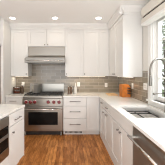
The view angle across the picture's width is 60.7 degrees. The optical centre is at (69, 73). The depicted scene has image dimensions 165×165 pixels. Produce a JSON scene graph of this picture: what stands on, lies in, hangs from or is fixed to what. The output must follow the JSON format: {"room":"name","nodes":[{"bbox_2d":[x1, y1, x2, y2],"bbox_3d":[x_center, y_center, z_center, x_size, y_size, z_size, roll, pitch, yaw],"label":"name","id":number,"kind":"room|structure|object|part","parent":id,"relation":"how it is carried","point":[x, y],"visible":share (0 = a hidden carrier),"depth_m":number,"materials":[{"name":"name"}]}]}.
{"room":"kitchen","nodes":[
{"label":"kitchen","id":0,"kind":"room"},
{"bbox_2d":[17,131,113,164],"bbox_3d":[-0.980,1.460,0.615,4.640,0.060,6.430,0,0,0],"label":"floor","id":1,"kind":"structure","parent":0,"point":[66,149],"depth_m":2.60,"materials":[{"name":"brown wood"}]},
{"bbox_2d":[0,46,0,103],"bbox_3d":[-1.992,0.400,3.439,0.915,2.060,0.741,0,0,0],"label":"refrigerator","id":2,"kind":"object","parent":1,"relation":"on","point":[0,46],"visible":0.07,"depth_m":3.13,"materials":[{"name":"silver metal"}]},
{"bbox_2d":[0,116,8,164],"bbox_3d":[-1.328,0.988,1.632,1.004,0.885,0.630,0,0,9],"label":"base cabinet","id":3,"kind":"object","parent":1,"relation":"on","point":[5,161],"visible":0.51,"depth_m":1.80,"materials":[{"name":"white paint"}]},
{"bbox_2d":[0,116,8,162],"bbox_3d":[-1.074,0.827,1.594,0.454,0.512,0.614,0,0,9],"label":"microwave","id":4,"kind":"object","parent":3,"relation":"in","point":[4,122],"visible":1,"depth_m":1.76,"materials":[{"name":"silver metal"}]},
{"bbox_3d":[-0.869,0.902,1.571,0.018,0.142,0.564,0,0,9],"label":"door glass","id":5,"kind":"part","parent":4,"relation":"part of","materials":[{"name":"black glass"}]},
{"bbox_3d":[-0.869,0.737,1.571,0.018,0.108,0.564,0,0,9],"label":"control glass","id":6,"kind":"part","parent":4,"relation":"part of","materials":[{"name":"black glass"}]},
{"bbox_3d":[-0.863,0.811,1.570,0.030,0.040,0.564,0,0,9],"label":"handle","id":7,"kind":"part","parent":4,"relation":"part of","materials":[{"name":"silver metal"}]},
{"bbox_3d":[-0.875,1.208,1.561,0.020,0.241,0.626,0,0,9],"label":"drawer","id":8,"kind":"part","parent":3,"relation":"part of","materials":[{"name":"white paint"}]},
{"bbox_2d":[1,18,15,103],"bbox_3d":[-1.505,0.103,3.467,0.050,2.653,0.715,0,0,0],"label":"wall","id":9,"kind":"structure","parent":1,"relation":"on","point":[8,82],"depth_m":3.21,"materials":[{"name":"white paint"}]},
{"bbox_2d":[7,107,23,164],"bbox_3d":[-1.246,0.988,2.156,1.004,0.885,0.430,0,0,9],"label":"base cabinet","id":10,"kind":"object","parent":1,"relation":"on","point":[16,119],"visible":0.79,"depth_m":2.06,"materials":[{"name":"white paint"}]},
{"bbox_3d":[-0.794,0.640,2.079,0.020,0.166,0.414,0,0,9],"label":"drawer","id":11,"kind":"part","parent":10,"relation":"part of","materials":[{"name":"white paint"}]},
{"bbox_2d":[6,97,24,133],"bbox_3d":[-1.280,0.988,3.497,0.395,0.885,0.642,0,0,0],"label":"base cabinet","id":12,"kind":"object","parent":1,"relation":"on","point":[9,100],"visible":0.22,"depth_m":3.21,"materials":[{"name":"white paint"}]},
{"bbox_3d":[-1.280,0.630,3.220,0.391,0.156,0.020,0,0,0],"label":"drawer","id":13,"kind":"part","parent":12,"relation":"part of","materials":[{"name":"white paint"}]},
{"bbox_2d":[5,92,28,96],"bbox_3d":[-1.280,0.530,3.506,0.395,0.030,0.631,0,0,0],"label":"countertop","id":14,"kind":"structure","parent":12,"relation":"on","point":[20,94],"depth_m":3.28,"materials":[{"name":"white stone"}]},
{"bbox_2d":[13,87,20,93],"bbox_3d":[-1.370,0.430,3.630,0.170,0.170,0.090,0,0,0],"label":"spice rack","id":15,"kind":"object","parent":14,"relation":"on","point":[19,89],"visible":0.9,"depth_m":3.58,"materials":[{"name":"brown wood"}]},
{"bbox_2d":[23,83,63,135],"bbox_3d":[-0.620,0.850,3.463,0.916,1.160,0.710,0,0,0],"label":"range","id":16,"kind":"object","parent":1,"relation":"on","point":[43,111],"visible":0.93,"depth_m":3.17,"materials":[{"name":"silver metal"}]},
{"bbox_2d":[32,84,40,92],"bbox_3d":[-0.865,0.379,3.600,0.279,0.213,0.222,0,0,0],"label":"stock pot","id":17,"kind":"object","parent":16,"relation":"on","point":[36,88],"visible":1,"depth_m":3.51,"materials":[{"name":"silver metal"}]},
{"bbox_3d":[-0.620,1.369,3.265,0.856,0.098,0.030,0,0,0],"label":"kick panel","id":18,"kind":"part","parent":16,"relation":"part of","materials":[{"name":"black metal"}]},
{"bbox_3d":[-0.620,0.656,3.185,0.912,0.177,0.030,0,0,0],"label":"control panel","id":19,"kind":"part","parent":16,"relation":"part of","materials":[{"name":"silver metal"}]},
{"bbox_3d":[-0.620,1.025,3.186,0.908,0.540,0.028,0,0,0],"label":"oven door","id":20,"kind":"part","parent":16,"relation":"part of","materials":[{"name":"silver metal"}]},
{"bbox_2d":[23,92,63,97],"bbox_3d":[-0.620,0.538,3.497,0.910,0.053,0.643,0,0,0],"label":"cooktop","id":21,"kind":"object","parent":16,"relation":"in","point":[42,94],"depth_m":3.24,"materials":[{"name":"silver metal"}]},
{"bbox_2d":[63,97,86,133],"bbox_3d":[0.114,0.988,3.497,0.538,0.885,0.642,0,0,0],"label":"base cabinet","id":22,"kind":"object","parent":1,"relation":"on","point":[74,108],"visible":0.96,"depth_m":3.21,"materials":[{"name":"white paint"}]},
{"bbox_3d":[0.085,1.377,3.286,0.440,0.070,0.008,0,0,0],"label":"vent plate","id":23,"kind":"part","parent":22,"relation":"part of","materials":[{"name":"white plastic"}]},
{"bbox_3d":[0.114,1.175,3.220,0.534,0.286,0.020,0,0,0],"label":"drawer","id":24,"kind":"part","parent":22,"relation":"part of","materials":[{"name":"white paint"}]},
{"bbox_3d":[0.114,0.887,3.220,0.534,0.271,0.020,0,0,0],"label":"drawer","id":25,"kind":"part","parent":22,"relation":"part of","materials":[{"name":"white paint"}]},
{"bbox_3d":[0.114,0.647,3.220,0.534,0.191,0.020,0,0,0],"label":"drawer","id":26,"kind":"part","parent":22,"relation":"part of","materials":[{"name":"white paint"}]},
{"bbox_2d":[86,97,99,133],"bbox_3d":[0.857,0.988,3.514,0.943,0.885,0.608,0,0,0],"label":"base cabinet","id":27,"kind":"object","parent":1,"relation":"on","point":[93,103],"visible":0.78,"depth_m":3.22,"materials":[{"name":"white paint"}]},
{"bbox_2d":[63,92,164,151],"bbox_3d":[0.588,0.530,2.050,1.486,0.030,3.541,0,0,0],"label":"countertop","id":28,"kind":"structure","parent":27,"relation":"on","point":[152,128],"depth_m":1.80,"materials":[{"name":"white stone"}]},
{"bbox_2d":[106,93,117,95],"bbox_3d":[1.010,0.502,3.395,0.220,0.026,0.290,0,0,0],"label":"cutting board","id":29,"kind":"object","parent":28,"relation":"on","point":[109,94],"visible":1,"depth_m":3.26,"materials":[{"name":"brown wood"}]},
{"bbox_2d":[119,84,130,96],"bbox_3d":[1.222,0.375,3.120,0.185,0.280,0.170,0,0,0],"label":"knife block","id":30,"kind":"object","parent":28,"relation":"on","point":[123,89],"visible":0.89,"depth_m":3.04,"materials":[{"name":"orange wood"}]},
{"bbox_2d":[121,107,164,117],"bbox_3d":[1.010,0.649,1.938,0.510,0.209,0.665,0,0,0],"label":"sink","id":31,"kind":"object","parent":28,"relation":"in","point":[154,112],"visible":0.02,"depth_m":2.25,"materials":[{"name":"silver metal"}]},
{"bbox_2d":[127,111,159,117],"bbox_3d":[1.010,0.605,2.060,0.454,0.016,0.366,0,0,0],"label":"drying rack","id":32,"kind":"object","parent":31,"relation":"in","point":[127,111],"visible":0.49,"depth_m":2.11,"materials":[{"name":"grey metal"}]},
{"bbox_2d":[149,58,164,111],"bbox_3d":[1.136,0.157,1.832,0.352,0.716,0.108,0,0,-20],"label":"faucet","id":33,"kind":"object","parent":28,"relation":"on","point":[155,59],"visible":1,"depth_m":1.75,"materials":[{"name":"silver metal"}]},
{"bbox_2d":[100,99,104,144],"bbox_3d":[0.987,0.988,2.985,0.682,0.885,0.440,0,0,0],"label":"base cabinet","id":34,"kind":"object","parent":1,"relation":"on","point":[102,109],"visible":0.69,"depth_m":2.97,"materials":[{"name":"white paint"}]},
{"bbox_2d":[104,102,110,157],"bbox_3d":[0.987,0.988,2.550,0.682,0.885,0.430,0,0,0],"label":"base cabinet","id":35,"kind":"object","parent":1,"relation":"on","point":[107,112],"visible":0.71,"depth_m":2.54,"materials":[{"name":"white paint"}]},
{"bbox_3d":[0.690,0.630,2.550,0.020,0.156,0.426,0,0,0],"label":"drawer","id":36,"kind":"part","parent":35,"relation":"part of","materials":[{"name":"white paint"}]},
{"bbox_2d":[111,108,132,164],"bbox_3d":[0.989,0.988,1.917,0.678,0.885,0.835,0,0,0],"label":"base cabinet","id":37,"kind":"object","parent":1,"relation":"on","point":[121,145],"visible":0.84,"depth_m":1.89,"materials":[{"name":"white paint"}]},
{"bbox_3d":[0.690,1.020,2.126,0.020,0.606,0.414,0,0,0],"label":"door","id":38,"kind":"part","parent":37,"relation":"part of","materials":[{"name":"white paint"}]},
{"bbox_3d":[0.690,0.630,1.917,0.020,0.156,0.831,0,0,0],"label":"panel","id":39,"kind":"part","parent":37,"relation":"part of","materials":[{"name":"white paint"}]},
{"bbox_3d":[0.690,1.020,1.709,0.020,0.606,0.414,0,0,0],"label":"door","id":40,"kind":"part","parent":37,"relation":"part of","materials":[{"name":"white paint"}]},
{"bbox_2d":[127,126,164,164],"bbox_3d":[0.941,0.989,1.196,0.678,0.882,0.603,0,0,0],"label":"dishwasher","id":41,"kind":"object","parent":1,"relation":"on","point":[145,151],"visible":0.72,"depth_m":1.25,"materials":[{"name":"silver metal"}]},
{"bbox_3d":[0.641,0.655,1.196,0.078,0.026,0.562,0,0,0],"label":"handle","id":42,"kind":"part","parent":41,"relation":"part of","materials":[{"name":"silver metal"}]},
{"bbox_3d":[-1.437,0.987,0.946,1.000,0.885,0.757,0,0,9],"label":"cabinet","id":43,"kind":"object","parent":1,"relation":"on","visible":0},
{"bbox_2d":[0,104,24,118],"bbox_3d":[-1.409,0.530,1.453,1.050,0.030,1.900,0,0,9],"label":"countertop","id":44,"kind":"structure","parent":43,"relation":"on","point":[5,109],"depth_m":2.06,"materials":[{"name":"white stone"}]},
{"bbox_2d":[0,0,149,22],"bbox_3d":[-0.900,-1.265,0.665,4.800,0.080,6.530,0,0,0],"label":"ceiling","id":45,"kind":"structure","parent":0,"point":[24,11],"depth_m":2.72,"materials":[{"name":"white paint"}]},
{"bbox_2d":[9,23,108,29],"bbox_3d":[-0.254,-1.155,3.445,2.448,0.140,0.070,0,0,0],"label":"trim","id":46,"kind":"structure","parent":45,"relation":"attached to","point":[13,26],"depth_m":3.44,"materials":[{"name":"white paint"}]},
{"bbox_2d":[142,0,164,103],"bbox_3d":[1.420,0.133,0.615,0.160,2.715,6.430,0,0,0],"label":"wall","id":47,"kind":"structure","parent":0,"point":[144,28],"depth_m":2.48,"materials":[{"name":"white paint"}]},
{"bbox_2d":[109,24,114,75],"bbox_3d":[1.135,-0.511,3.267,0.390,1.147,0.423,0,0,0],"label":"upper cabinet","id":48,"kind":"object","parent":47,"relation":"attached to","point":[112,29],"visible":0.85,"depth_m":3.23,"materials":[{"name":"white paint"}]},
{"bbox_2d":[107,5,144,28],"bbox_3d":[1.120,-1.155,2.990,0.440,0.140,0.979,0,0,0],"label":"trim","id":49,"kind":"structure","parent":47,"relation":"attached to","point":[122,9],"depth_m":2.56,"materials":[{"name":"white paint"}]},
{"bbox_2d":[115,14,141,76],"bbox_3d":[1.135,-0.511,2.812,0.390,1.147,0.485,0,0,0],"label":"upper cabinet","id":50,"kind":"object","parent":47,"relation":"attached to","point":[128,29],"visible":0.98,"depth_m":2.57,"materials":[{"name":"white paint"}]},
{"bbox_3d":[0.980,-0.511,2.812,0.020,1.139,0.481,0,0,0],"label":"door","id":51,"kind":"part","parent":50,"relation":"part of","materials":[{"name":"white paint"}]},
{"bbox_2d":[119,71,147,102],"bbox_3d":[1.336,0.235,3.099,0.008,0.560,1.446,0,0,0],"label":"backsplash","id":52,"kind":"structure","parent":47,"relation":"attached to","point":[137,92],"depth_m":2.72,"materials":[{"name":"grey tile"}]},
{"bbox_2d":[146,15,164,109],"bbox_3d":[1.390,-0.224,1.417,0.200,1.473,1.935,0,0,0],"label":"window","id":53,"kind":"structure","parent":47,"relation":"in","point":[154,29],"depth_m":2.27,"materials":[{"name":"white paint"}]},
{"bbox_2d":[141,0,164,25],"bbox_3d":[1.261,-0.953,1.445,0.106,0.295,1.896,0,0,0],"label":"roller shade","id":54,"kind":"object","parent":53,"relation":"attached to","point":[154,10],"visible":1,"depth_m":2.09,"materials":[{"name":"beige fabric"}]},
{"bbox_3d":[1.415,-0.220,1.417,0.150,1.302,1.735,0,0,0],"label":"frame","id":55,"kind":"part","parent":53,"relation":"part of","materials":[{"name":"white paint"}]},
{"bbox_3d":[1.415,-0.220,1.841,0.050,1.300,0.848,0,0,0],"label":"sash","id":56,"kind":"part","parent":53,"relation":"part of","materials":[{"name":"white paint"}]},
{"bbox_3d":[-0.900,0.133,3.880,4.800,2.715,0.100,0,0,0],"label":"wall","id":57,"kind":"structure","parent":0,"visible":0},
{"bbox_2d":[11,30,31,75],"bbox_3d":[-1.262,-0.511,3.635,0.432,1.147,0.370,0,0,0],"label":"upper cabinet","id":58,"kind":"object","parent":57,"relation":"attached to","point":[19,38],"visible":0.98,"depth_m":3.49,"materials":[{"name":"white paint"}]},
{"bbox_2d":[24,47,64,63],"bbox_3d":[-0.584,-0.459,3.500,0.924,0.418,0.637,0,0,0],"label":"range hood","id":59,"kind":"object","parent":57,"relation":"attached to","point":[36,55],"visible":0.97,"depth_m":3.49,"materials":[{"name":"silver metal"}]},
{"bbox_3d":[-0.584,-0.295,3.190,0.836,0.017,0.017,0,0,0],"label":"rail","id":60,"kind":"part","parent":59,"relation":"part of","materials":[{"name":"silver metal"}]},
{"bbox_2d":[28,30,64,46],"bbox_3d":[-0.584,-0.877,3.627,0.920,0.415,0.385,0,0,0],"label":"upper cabinet","id":61,"kind":"object","parent":57,"relation":"attached to","point":[36,38],"visible":0.98,"depth_m":3.48,"materials":[{"name":"white paint"}]},
{"bbox_3d":[-0.814,-0.877,3.475,0.456,0.407,0.020,0,0,0],"label":"door","id":62,"kind":"part","parent":61,"relation":"part of","materials":[{"name":"white paint"}]},
{"bbox_3d":[-0.354,-0.877,3.475,0.456,0.407,0.020,0,0,0],"label":"door","id":63,"kind":"part","parent":61,"relation":"part of","materials":[{"name":"white paint"}]},
{"bbox_2d":[16,64,118,91],"bbox_3d":[-0.069,-0.077,3.826,2.818,1.185,0.008,0,0,0],"label":"backsplash","id":64,"kind":"structure","parent":57,"relation":"attached to","point":[41,73],"depth_m":3.82,"materials":[{"name":"grey tile"}]},
{"bbox_2d":[65,30,82,75],"bbox_3d":[0.102,-0.511,3.635,0.449,1.147,0.370,0,0,0],"label":"upper cabinet","id":65,"kind":"object","parent":57,"relation":"attached to","point":[73,38],"visible":1,"depth_m":3.49,"materials":[{"name":"white paint"}]},
{"bbox_2d":[67,76,104,76],"bbox_3d":[0.420,0.070,3.660,1.000,0.017,0.040,0,0,0],"label":"light","id":66,"kind":"object","parent":65,"relation":"attached to","point":[67,76],"visible":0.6,"depth_m":3.65,"materials":[{"name":"white plastic"}]},
{"bbox_2d":[83,30,98,75],"bbox_3d":[0.525,-0.511,3.635,0.392,1.147,0.370,0,0,0],"label":"upper cabinet","id":67,"kind":"object","parent":57,"relation":"attached to","point":[90,37],"visible":0.98,"depth_m":3.49,"materials":[{"name":"white paint"}]},
{"bbox_2d":[99,30,108,75],"bbox_3d":[1.026,-0.511,3.650,0.605,1.147,0.340,0,0,0],"label":"upper cabinet","id":68,"kind":"object","parent":57,"relation":"attached to","point":[103,34],"visible":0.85,"depth_m":3.48,"materials":[{"name":"white paint"}]},
{"label":"outside","id":69,"kind":"structure","parent":0,"visible":0},
{"bbox_3d":[7.755,1.890,5.000,12.490,0.080,22.000,0,0,0],"label":"ground","id":70,"kind":"structure","parent":69,"visible":0},
{"bbox_2d":[162,20,164,96],"bbox_3d":[2.938,-0.005,4.354,1.504,3.715,1.502,0,0,0],"label":"leafy shrub","id":71,"kind":"object","parent":70,"relation":"on","point":[163,43],"visible":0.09,"depth_m":4.37,"materials":[{"name":"green plant"}]}
]}

